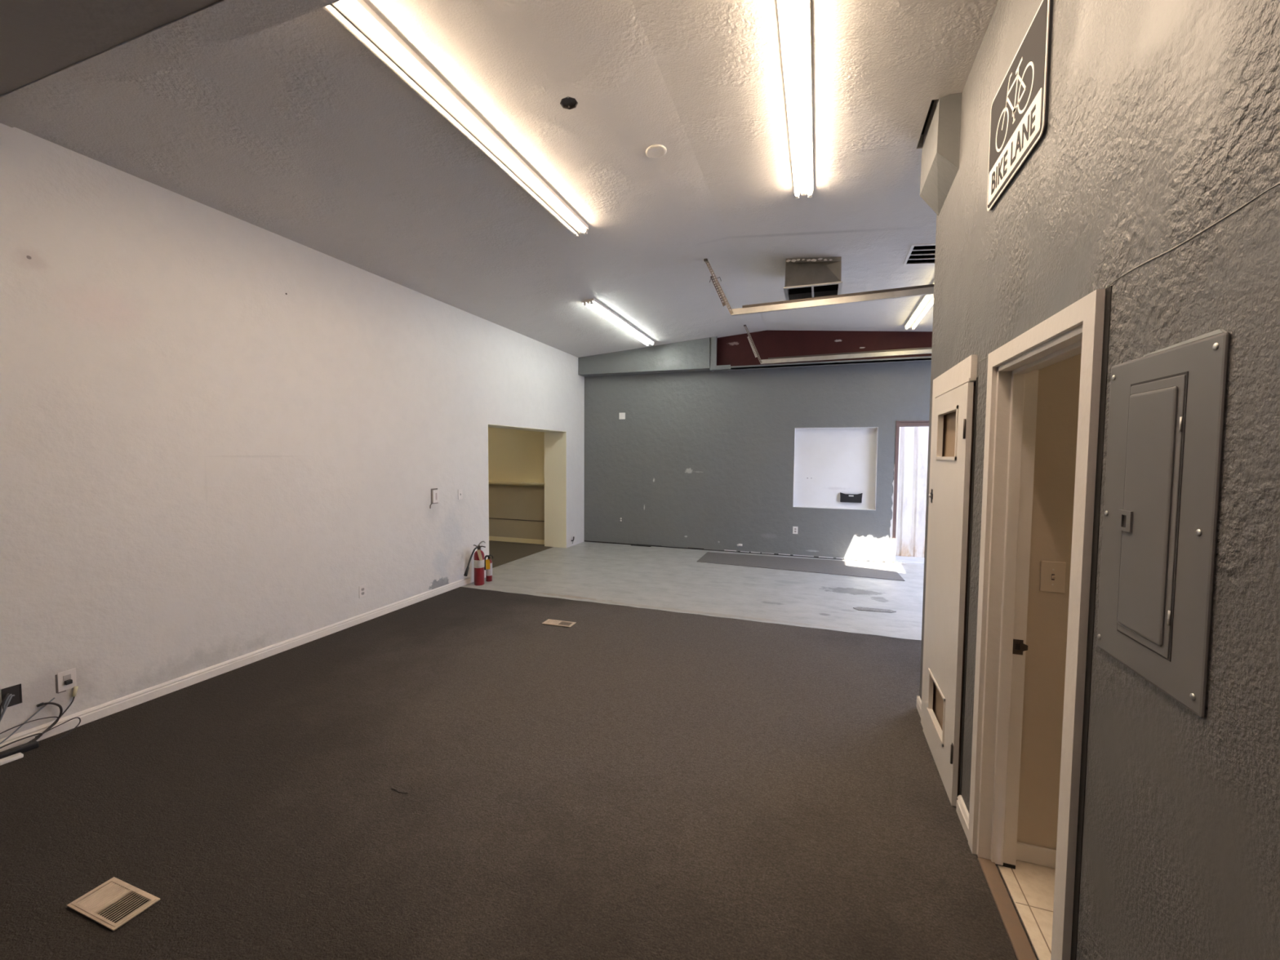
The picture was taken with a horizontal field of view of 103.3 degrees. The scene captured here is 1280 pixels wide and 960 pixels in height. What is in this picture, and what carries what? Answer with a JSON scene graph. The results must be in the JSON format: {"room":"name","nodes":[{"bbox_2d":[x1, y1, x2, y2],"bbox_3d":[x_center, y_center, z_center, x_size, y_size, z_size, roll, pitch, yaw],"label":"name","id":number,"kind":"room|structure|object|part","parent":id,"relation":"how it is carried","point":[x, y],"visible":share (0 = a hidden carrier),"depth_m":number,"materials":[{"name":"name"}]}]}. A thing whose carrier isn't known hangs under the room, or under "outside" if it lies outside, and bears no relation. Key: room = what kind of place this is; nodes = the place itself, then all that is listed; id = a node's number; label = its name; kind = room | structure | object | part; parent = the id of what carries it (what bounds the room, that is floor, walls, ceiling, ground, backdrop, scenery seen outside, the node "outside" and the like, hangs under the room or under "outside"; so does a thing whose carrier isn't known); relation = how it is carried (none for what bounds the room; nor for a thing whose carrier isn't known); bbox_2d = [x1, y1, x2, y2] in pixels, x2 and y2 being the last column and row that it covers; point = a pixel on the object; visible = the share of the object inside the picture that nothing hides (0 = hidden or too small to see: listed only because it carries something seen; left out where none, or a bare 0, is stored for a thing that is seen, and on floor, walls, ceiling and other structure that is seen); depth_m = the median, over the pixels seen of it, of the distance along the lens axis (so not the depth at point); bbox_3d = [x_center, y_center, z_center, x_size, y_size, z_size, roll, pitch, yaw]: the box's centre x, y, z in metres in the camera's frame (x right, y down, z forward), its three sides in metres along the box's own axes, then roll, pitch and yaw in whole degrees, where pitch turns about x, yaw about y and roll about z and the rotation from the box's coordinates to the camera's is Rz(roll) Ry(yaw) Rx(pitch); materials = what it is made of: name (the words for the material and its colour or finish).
{"room":"empty commercial space","nodes":[
{"label":"empty commercial space","id":0,"kind":"room"},
{"bbox_2d":[0,0,220,95],"bbox_3d":[-1.846,-1.816,-0.071,5.060,0.088,4.006,1,3,19],"label":"ceiling","id":1,"kind":"structure","parent":0,"point":[39,39],"depth_m":2.11,"materials":[{"name":"grey paint"}]},
{"bbox_2d":[0,123,584,739],"bbox_3d":[-3.112,-0.254,4.441,0.440,3.560,11.528,1,3,19],"label":"wall","id":2,"kind":"structure","parent":0,"point":[218,428],"depth_m":3.65,"materials":[{"name":"white paint"}]},
{"bbox_2d":[0,684,22,721],"bbox_3d":[-3.479,1.279,2.778,0.039,0.266,0.135,1,3,19],"label":"wall box","id":3,"kind":"object","parent":2,"relation":"attached to","point":[11,695],"visible":1,"depth_m":2.80,"materials":[{"name":"grey plastic"}]},
{"bbox_2d":[0,697,54,744],"bbox_3d":[-3.465,1.369,2.840,0.014,0.181,0.274,1,3,15],"label":"cable","id":4,"kind":"object","parent":2,"relation":"attached to","point":[26,721],"visible":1,"depth_m":2.86,"materials":[{"name":"grey plastic"}]},
{"bbox_2d":[55,668,76,693],"bbox_3d":[-3.403,1.195,3.009,0.026,0.122,0.085,1,3,19],"label":"outlet","id":5,"kind":"object","parent":2,"relation":"attached to","point":[65,680],"visible":1,"depth_m":3.00,"materials":[{"name":"white plastic"}]},
{"bbox_2d":[61,685,78,715],"bbox_3d":[-3.422,1.368,2.841,0.030,0.239,0.444,1,3,10],"label":"cable","id":6,"kind":"object","parent":5,"relation":"attached to","point":[75,689],"visible":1,"depth_m":3.03,"materials":[{"name":"grey plastic"}]},
{"bbox_2d":[0,0,340,127],"bbox_3d":[-1.156,-2.019,1.883,4.860,0.314,0.147,1,3,19],"label":"beam","id":7,"kind":"structure","parent":2,"relation":"attached to","point":[221,23],"depth_m":2.23,"materials":[{"name":"paint"}]},
{"bbox_2d":[0,576,471,751],"bbox_3d":[-3.502,1.462,2.764,0.014,0.083,7.955,1,3,19],"label":"baseboard","id":8,"kind":"structure","parent":2,"relation":"attached to","point":[98,712],"depth_m":3.68,"materials":[{"name":"white paint"}]},
{"bbox_2d":[359,584,366,598],"bbox_3d":[-2.721,1.093,4.971,0.009,0.118,0.078,1,3,19],"label":"power outlet","id":9,"kind":"object","parent":2,"relation":"attached to","point":[362,588],"visible":1,"depth_m":4.97,"materials":[{"name":"white plastic"}]},
{"bbox_2d":[430,488,439,508],"bbox_3d":[-2.377,0.212,5.864,0.028,0.227,0.134,1,3,19],"label":"wall control","id":10,"kind":"object","parent":2,"relation":"attached to","point":[434,491],"visible":1,"depth_m":5.86,"materials":[{"name":"white plastic"}]},
{"bbox_2d":[457,488,462,499],"bbox_3d":[-2.228,0.179,6.295,0.020,0.125,0.078,1,3,19],"label":"light switch","id":11,"kind":"object","parent":2,"relation":"attached to","point":[460,491],"visible":1,"depth_m":6.29,"materials":[{"name":"white plastic"}]},
{"bbox_2d":[488,423,566,547],"bbox_3d":[-1.884,0.249,7.979,0.439,2.116,2.247,1,3,19],"label":"trim","id":12,"kind":"structure","parent":2,"relation":"attached to","point":[555,442],"depth_m":9.02,"materials":[{"name":"beige paint"}]},
{"bbox_2d":[14,0,998,357],"bbox_3d":[0.941,-2.190,5.007,6.941,0.376,7.298,1,3,19],"label":"ceiling","id":13,"kind":"structure","parent":0,"point":[295,130],"depth_m":3.18,"materials":[{"name":"paint"}]},
{"bbox_2d":[323,0,588,236],"bbox_3d":[-0.912,-2.087,3.224,0.152,0.074,2.440,1,3,19],"label":"fluorescent light","id":14,"kind":"object","parent":13,"relation":"attached to","point":[356,16],"visible":0.86,"depth_m":2.73,"materials":[{"name":"white plastic"}]},
{"bbox_2d":[560,96,577,109],"bbox_3d":[-0.406,-2.163,2.885,0.097,0.043,0.094,1,3,19],"label":"junction box","id":15,"kind":"object","parent":13,"relation":"attached to","point":[568,103],"visible":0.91,"depth_m":2.90,"materials":[{"name":"metal"}]},
{"bbox_2d":[582,297,654,346],"bbox_3d":[-0.231,-2.230,7.339,0.162,0.075,2.460,1,3,19],"label":"fluorescent light","id":16,"kind":"object","parent":13,"relation":"attached to","point":[593,304],"visible":1,"depth_m":7.00,"materials":[{"name":"white plastic"}]},
{"bbox_2d":[645,144,666,158],"bbox_3d":[0.108,-2.188,3.378,0.139,0.022,0.139,2,3,25],"label":"cover plate","id":17,"kind":"object","parent":13,"relation":"attached to","point":[655,151],"visible":1,"depth_m":3.37,"materials":[{"name":"paint"}]},
{"bbox_2d":[777,0,813,199],"bbox_3d":[0.818,-2.081,2.626,0.137,0.074,2.460,1,3,19],"label":"fluorescent light","id":18,"kind":"object","parent":13,"relation":"attached to","point":[793,15],"visible":1,"depth_m":2.65,"materials":[{"name":"white plastic"}]},
{"bbox_2d":[783,257,842,300],"bbox_3d":[1.824,-2.111,5.337,0.560,0.303,0.586,1,3,19],"label":"air duct","id":19,"kind":"object","parent":13,"relation":"hanging from","point":[805,277],"visible":0.96,"depth_m":5.13,"materials":[{"name":"metal"}]},
{"bbox_3d":[1.823,-1.965,5.344,0.560,0.012,0.586,1,3,19],"label":"frame","id":20,"kind":"part","parent":19,"relation":"part of","materials":[{"name":"metal"}]},
{"bbox_2d":[703,258,933,315],"bbox_3d":[2.429,-0.405,4.703,3.768,3.674,0.052,1,3,19],"label":"door track","id":21,"kind":"object","parent":13,"relation":"hanging from","point":[923,290],"visible":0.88,"depth_m":4.87,"materials":[{"name":"metal"}]},
{"bbox_3d":[2.567,-0.170,4.677,3.480,3.210,0.032,1,3,19],"label":"rail","id":22,"kind":"part","parent":21,"relation":"part of","materials":[{"name":"metal"}]},
{"bbox_2d":[710,330,932,371],"bbox_3d":[3.267,-2.102,7.873,4.345,0.627,0.286,1,3,19],"label":"steel beam","id":23,"kind":"structure","parent":13,"relation":"attached to","point":[734,353],"depth_m":8.03,"materials":[{"name":"red metal"}]},
{"bbox_2d":[743,324,932,364],"bbox_3d":[3.368,-0.546,7.338,3.748,3.705,0.052,1,3,19],"label":"door track","id":24,"kind":"object","parent":13,"relation":"attached to","point":[928,349],"visible":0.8,"depth_m":7.42,"materials":[{"name":"metal"}]},
{"bbox_3d":[3.495,-0.270,7.316,3.480,3.157,0.032,1,3,19],"label":"rail","id":25,"kind":"part","parent":24,"relation":"part of","materials":[{"name":"metal"}]},
{"bbox_2d":[904,280,933,329],"bbox_3d":[3.454,-2.127,6.090,0.152,0.074,2.460,1,3,19],"label":"fluorescent light","id":26,"kind":"object","parent":13,"relation":"attached to","point":[926,301],"visible":0.52,"depth_m":6.40,"materials":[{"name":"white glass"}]},
{"bbox_2d":[903,243,935,265],"bbox_3d":[2.719,-2.195,4.735,0.388,0.209,0.499,1,3,19],"label":"ceiling vent","id":27,"kind":"object","parent":13,"relation":"in","point":[916,249],"visible":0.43,"depth_m":4.93,"materials":[{"name":"white plastic"}]},
{"bbox_2d":[488,426,544,482],"bbox_3d":[-3.403,-0.126,9.904,3.819,2.650,0.100,1,3,19],"label":"wall","id":28,"kind":"structure","parent":0,"point":[513,455],"depth_m":9.46,"materials":[{"name":"beige paint"}]},
{"bbox_2d":[488,484,544,539],"bbox_3d":[-3.439,0.549,9.894,3.789,1.027,0.004,1,3,19],"label":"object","id":29,"kind":"object","parent":28,"relation":"attached to","point":[505,501],"depth_m":9.49,"materials":[{"name":"beige paint"}]},
{"bbox_2d":[488,480,544,486],"bbox_3d":[-3.465,0.043,9.796,3.780,0.062,0.160,1,3,19],"label":"wall shelf","id":30,"kind":"object","parent":28,"relation":"attached to","point":[514,483],"visible":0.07,"depth_m":9.38,"materials":[{"name":"beige paint"}]},
{"bbox_2d":[488,536,544,544],"bbox_3d":[-3.444,1.106,9.918,3.789,0.088,0.012,1,3,19],"label":"baseboard","id":31,"kind":"structure","parent":28,"relation":"attached to","point":[491,538],"depth_m":9.51,"materials":[{"name":"beige paint"}]},
{"bbox_2d":[488,517,544,521],"bbox_3d":[-3.444,0.717,9.891,3.789,0.016,0.016,1,3,19],"label":"conduit","id":32,"kind":"object","parent":28,"relation":"attached to","point":[489,517],"visible":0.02,"depth_m":9.48,"materials":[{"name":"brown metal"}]},
{"bbox_2d":[0,586,1038,959],"bbox_3d":[-0.339,1.650,1.555,6.791,0.127,7.757,1,3,19],"label":"floor","id":33,"kind":"structure","parent":0,"point":[620,782],"depth_m":2.40,"materials":[{"name":"grey carpet"}]},
{"bbox_2d":[0,752,23,765],"bbox_3d":[-3.434,1.502,2.589,0.044,0.021,0.365,2,3,24],"label":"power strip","id":34,"kind":"object","parent":33,"relation":"on","point":[17,756],"visible":1,"depth_m":2.71,"materials":[{"name":"white plastic"}]},
{"bbox_2d":[0,740,39,759],"bbox_3d":[-3.448,1.488,2.715,0.052,0.035,0.295,2,3,22],"label":"power strip","id":35,"kind":"object","parent":33,"relation":"on","point":[25,747],"visible":1,"depth_m":2.78,"materials":[{"name":"black plastic"}]},
{"bbox_2d":[8,746,21,750],"bbox_3d":[-3.424,1.469,2.774,0.032,0.003,0.035,2,3,22],"label":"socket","id":36,"kind":"object","parent":35,"relation":"attached to","point":[18,748],"depth_m":2.77,"materials":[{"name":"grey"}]},
{"bbox_2d":[0,733,43,748],"bbox_3d":[-3.439,1.466,2.747,0.039,0.058,0.285,1,3,19],"label":"cable","id":37,"kind":"object","parent":35,"relation":"on","point":[41,734],"visible":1,"depth_m":2.83,"materials":[{"name":"grey plastic"}]},
{"bbox_2d":[0,716,58,743],"bbox_3d":[-3.448,1.420,2.790,0.046,0.113,0.364,1,3,19],"label":"cable","id":38,"kind":"object","parent":35,"relation":"on","point":[47,717],"visible":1,"depth_m":2.86,"materials":[{"name":"grey plastic"}]},
{"bbox_2d":[30,702,62,742],"bbox_3d":[-3.436,1.389,2.812,0.051,0.211,0.339,1,3,8],"label":"cable","id":39,"kind":"object","parent":35,"relation":"on","point":[60,706],"visible":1,"depth_m":2.93,"materials":[{"name":"grey plastic"}]},
{"bbox_2d":[35,716,80,741],"bbox_3d":[-3.365,1.453,2.940,0.066,0.080,0.179,1,3,19],"label":"cable","id":40,"kind":"object","parent":33,"relation":"on","point":[77,717],"visible":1,"depth_m":2.97,"materials":[{"name":"grey plastic"}]},
{"bbox_2d":[66,876,159,930],"bbox_3d":[-1.932,1.553,1.860,0.285,0.013,0.132,1,3,19],"label":"floor vent","id":41,"kind":"object","parent":33,"relation":"in","point":[112,904],"visible":1,"depth_m":1.86,"materials":[{"name":"beige metal"}]},
{"bbox_2d":[391,788,408,793],"bbox_3d":[-1.184,1.530,2.489,0.102,0.005,0.013,1,3,18],"label":"thread","id":42,"kind":"object","parent":33,"relation":"on","point":[391,788],"visible":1,"depth_m":2.48,"materials":[{"name":"grey fabric"}]},
{"bbox_2d":[542,618,576,626],"bbox_3d":[-0.794,1.405,4.968,0.305,0.013,0.135,1,3,18],"label":"floor vent","id":43,"kind":"object","parent":33,"relation":"in","point":[560,623],"visible":1,"depth_m":4.96,"materials":[{"name":"beige metal"}]},
{"bbox_2d":[461,540,924,639],"bbox_3d":[-0.468,1.366,7.223,11.200,0.123,4.778,1,3,19],"label":"floor","id":44,"kind":"structure","parent":0,"point":[657,578],"depth_m":6.46,"materials":[{"name":"paint"}]},
{"bbox_2d":[463,540,485,585],"bbox_3d":[-2.050,1.058,6.329,0.164,0.564,0.381,1,3,4],"label":"fire extinguisher","id":45,"kind":"object","parent":44,"relation":"on","point":[478,557],"visible":1,"depth_m":6.40,"materials":[{"name":"red metal"}]},
{"bbox_2d":[484,554,493,582],"bbox_3d":[-1.978,1.150,6.629,0.100,0.352,0.093,2,3,34],"label":"fire extinguisher","id":46,"kind":"object","parent":44,"relation":"on","point":[488,562],"visible":0.91,"depth_m":6.61,"materials":[{"name":"red metal"}]},
{"bbox_2d":[697,551,904,581],"bbox_3d":[2.369,1.294,7.782,2.890,0.008,1.080,1,3,19],"label":"floor mat","id":47,"kind":"object","parent":44,"relation":"on","point":[868,570],"visible":1,"depth_m":7.72,"materials":[{"name":"rubber"}]},
{"bbox_2d":[853,606,896,613],"bbox_3d":[2.550,1.412,5.510,0.429,0.006,0.119,1,3,14],"label":"floor patch","id":48,"kind":"structure","parent":44,"relation":"on","point":[868,609],"depth_m":5.49,"materials":[{"name":"grey concrete"}]},
{"bbox_2d":[583,360,931,561],"bbox_3d":[2.062,-0.567,8.605,7.431,3.840,0.180,1,3,19],"label":"wall","id":49,"kind":"structure","parent":0,"point":[704,460],"depth_m":8.68,"materials":[{"name":"grey paint"}]},
{"bbox_2d":[618,516,622,522],"bbox_3d":[-0.353,0.735,9.417,0.074,0.116,0.009,1,3,19],"label":"power outlet","id":50,"kind":"object","parent":49,"relation":"attached to","point":[620,518],"visible":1,"depth_m":9.41,"materials":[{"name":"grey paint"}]},
{"bbox_2d":[618,413,625,419],"bbox_3d":[-0.329,-1.178,9.318,0.118,0.118,0.008,1,3,19],"label":"light switch","id":51,"kind":"object","parent":49,"relation":"attached to","point":[621,415],"visible":1,"depth_m":9.32,"materials":[{"name":"white plastic"}]},
{"bbox_2d":[577,336,716,377],"bbox_3d":[0.113,-2.155,8.980,2.551,0.547,0.262,1,3,19],"label":"beam","id":52,"kind":"structure","parent":49,"relation":"attached to","point":[699,354],"depth_m":8.80,"materials":[{"name":"grey paint"}]},
{"bbox_2d":[584,540,906,563],"bbox_3d":[1.527,1.229,8.748,5.511,0.031,0.072,1,3,19],"label":"trim","id":53,"kind":"structure","parent":49,"relation":"attached to","point":[645,545],"depth_m":8.62,"materials":[{"name":"black"}]},
{"bbox_2d":[792,526,797,533],"bbox_3d":[2.573,0.832,8.392,0.080,0.122,0.009,1,3,19],"label":"power outlet","id":54,"kind":"object","parent":49,"relation":"attached to","point":[794,528],"visible":1,"depth_m":8.39,"materials":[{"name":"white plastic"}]},
{"bbox_2d":[792,426,878,510],"bbox_3d":[3.154,-0.193,8.226,1.247,1.306,0.164,1,3,19],"label":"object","id":55,"kind":"object","parent":49,"relation":"attached to","point":[828,462],"depth_m":8.28,"materials":[{"name":"white paint"}]},
{"bbox_2d":[840,492,862,502],"bbox_3d":[3.413,0.283,8.193,0.336,0.158,0.058,1,3,19],"label":"file holder","id":56,"kind":"object","parent":49,"relation":"attached to","point":[850,498],"visible":1,"depth_m":8.17,"materials":[{"name":"black plastic"}]},
{"bbox_2d":[888,420,928,563],"bbox_3d":[4.415,0.210,7.803,1.026,2.227,0.200,1,3,19],"label":"door frame","id":57,"kind":"structure","parent":49,"relation":"in","point":[891,552],"depth_m":7.86,"materials":[{"name":"brown paint"}]},
{"bbox_2d":[977,857,1036,959],"bbox_3d":[1.312,1.587,1.760,0.058,0.016,0.708,1,3,19],"label":"threshold","id":58,"kind":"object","parent":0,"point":[1022,948],"depth_m":1.85,"materials":[{"name":"brown wood"}]},
{"bbox_2d":[997,859,1055,959],"bbox_3d":[2.018,1.689,0.984,1.765,0.101,1.840,1,3,19],"label":"floor","id":59,"kind":"structure","parent":0,"point":[1030,886],"depth_m":1.92,"materials":[{"name":"tile"}]},
{"bbox_2d":[1017,353,1081,849],"bbox_3d":[2.372,0.323,1.823,1.716,2.650,0.100,1,3,19],"label":"wall","id":60,"kind":"structure","parent":0,"point":[1059,383],"depth_m":2.04,"materials":[{"name":"paint"}]},
{"bbox_2d":[1016,841,1056,868],"bbox_3d":[2.345,1.560,1.832,1.714,0.073,0.013,1,3,19],"label":"baseboard","id":61,"kind":"structure","parent":60,"relation":"attached to","point":[1025,852],"depth_m":2.08,"materials":[{"name":"white paint"}]},
{"bbox_2d":[1039,560,1066,593],"bbox_3d":[1.647,0.388,2.018,0.082,0.124,0.020,1,3,19],"label":"light switch","id":62,"kind":"object","parent":60,"relation":"attached to","point":[1052,574],"visible":1,"depth_m":2.02,"materials":[{"name":"beige plastic"}]},
{"bbox_2d":[919,0,1279,959],"bbox_3d":[0.870,-0.091,0.278,0.115,3.710,6.310,1,3,19],"label":"wall","id":63,"kind":"structure","parent":0,"point":[1163,119],"depth_m":1.03,"materials":[{"name":"grey paint"}]},
{"bbox_2d":[920,99,934,134],"bbox_3d":[1.697,-2.207,2.958,0.100,0.115,0.500,1,3,19],"label":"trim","id":64,"kind":"structure","parent":63,"relation":"attached to","point":[932,100],"depth_m":3.00,"materials":[{"name":"black"}]},
{"bbox_2d":[920,93,961,216],"bbox_3d":[1.725,-1.849,2.926,0.107,0.437,0.485,1,3,19],"label":"air duct","id":65,"kind":"object","parent":63,"relation":"attached to","point":[940,150],"depth_m":2.76,"materials":[{"name":"white metal"}]},
{"bbox_2d":[920,354,977,806],"bbox_3d":[1.635,0.478,2.724,0.062,2.131,0.839,1,3,19],"label":"door","id":66,"kind":"structure","parent":63,"relation":"in","point":[954,393],"depth_m":2.56,"materials":[{"name":"paint"}]},
{"bbox_3d":[1.761,0.461,3.068,0.024,2.131,0.105,1,3,19],"label":"casing","id":67,"kind":"part","parent":66,"relation":"part of","materials":[{"name":"white paint"}]},
{"bbox_3d":[1.611,1.225,2.760,0.008,0.246,0.400,1,3,19],"label":"vent trim","id":68,"kind":"part","parent":66,"relation":"part of","materials":[{"name":"white paint"}]},
{"bbox_3d":[1.615,-0.240,2.669,0.008,0.267,0.434,1,3,19],"label":"window trim","id":69,"kind":"part","parent":66,"relation":"part of","materials":[{"name":"white paint"}]},
{"bbox_3d":[1.650,-0.534,2.682,0.024,0.105,0.817,1,3,19],"label":"head casing","id":70,"kind":"part","parent":66,"relation":"part of","materials":[{"name":"white paint"}]},
{"bbox_2d":[955,795,968,840],"bbox_3d":[1.464,1.522,2.284,0.017,0.083,0.206,1,3,19],"label":"baseboard","id":71,"kind":"structure","parent":63,"relation":"attached to","point":[962,812],"depth_m":2.29,"materials":[{"name":"white paint"}]},
{"bbox_2d":[986,0,1053,211],"bbox_3d":[1.397,-1.355,1.888,0.015,0.452,0.578,1,3,19],"label":"sign","id":72,"kind":"object","parent":63,"relation":"attached to","point":[1019,116],"visible":1,"depth_m":1.81,"materials":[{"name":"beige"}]},
{"bbox_3d":[1.390,-1.220,1.896,0.001,0.134,0.538,1,3,19],"label":"white panel","id":73,"kind":"part","parent":72,"relation":"part of","materials":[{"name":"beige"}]},
{"bbox_2d":[968,285,1111,959],"bbox_3d":[1.349,0.550,1.692,0.154,2.094,0.886,1,3,19],"label":"door frame","id":74,"kind":"structure","parent":63,"relation":"in","point":[1083,326],"depth_m":1.98,"materials":[{"name":"white paint"}]},
{"bbox_3d":[1.423,0.528,2.102,0.020,2.090,0.062,1,3,19],"label":"casing","id":75,"kind":"part","parent":74,"relation":"part of","materials":[{"name":"white paint"}]},
{"bbox_3d":[1.517,0.667,2.021,0.050,0.060,0.004,1,3,19],"label":"strike plate","id":76,"kind":"part","parent":74,"relation":"part of","materials":[{"name":"brown metal"}]},
{"bbox_3d":[1.298,-0.467,1.675,0.020,0.062,0.860,1,3,19],"label":"head casing","id":77,"kind":"part","parent":74,"relation":"part of","materials":[{"name":"white paint"}]},
{"bbox_3d":[1.158,0.564,1.350,0.020,2.090,0.062,1,3,19],"label":"casing","id":78,"kind":"part","parent":74,"relation":"part of","materials":[{"name":"white paint"}]},
{"bbox_2d":[979,182,1279,361],"bbox_3d":[0.891,-0.445,0.488,0.004,0.013,3.750,1,3,19],"label":"trim","id":79,"kind":"structure","parent":63,"relation":"attached to","point":[1246,203],"depth_m":0.96,"materials":[{"name":"grey paint"}]},
{"bbox_2d":[1096,328,1230,718],"bbox_3d":[1.073,0.074,1.069,0.017,0.698,0.369,1,3,19],"label":"breaker panel","id":80,"kind":"object","parent":63,"relation":"attached to","point":[1167,405],"visible":1,"depth_m":1.01,"materials":[{"name":"grey paint"}]},
{"bbox_3d":[1.073,0.071,1.071,0.007,0.557,0.179,1,3,19],"label":"door","id":81,"kind":"part","parent":80,"relation":"part of","materials":[{"name":"grey paint"}]},
{"bbox_3d":[2.809,-0.213,2.880,1.816,3.520,0.110,1,3,19],"label":"wall","id":82,"kind":"structure","parent":0,"visible":0},
{"bbox_2d":[916,695,921,717],"bbox_3d":[2.445,1.490,3.063,1.345,0.083,0.189,1,3,19],"label":"baseboard","id":83,"kind":"structure","parent":82,"relation":"attached to","point":[918,699],"depth_m":3.30,"materials":[{"name":"white paint"}]},
{"label":"outside","id":84,"kind":"structure","parent":0,"visible":0},
{"bbox_2d":[894,555,924,562],"bbox_3d":[4.344,1.684,2.531,17.400,0.188,15.500,1,3,19],"label":"ground","id":85,"kind":"structure","parent":84,"point":[896,557],"depth_m":8.34,"materials":[{"name":"white concrete"}]},
{"bbox_2d":[895,426,928,557],"bbox_3d":[4.734,-0.088,8.435,5.945,2.762,0.114,1,3,19],"label":"corrugated fence","id":86,"kind":"object","parent":85,"relation":"on","point":[913,459],"visible":0.05,"depth_m":8.47,"materials":[{"name":"metal"}]}
]}

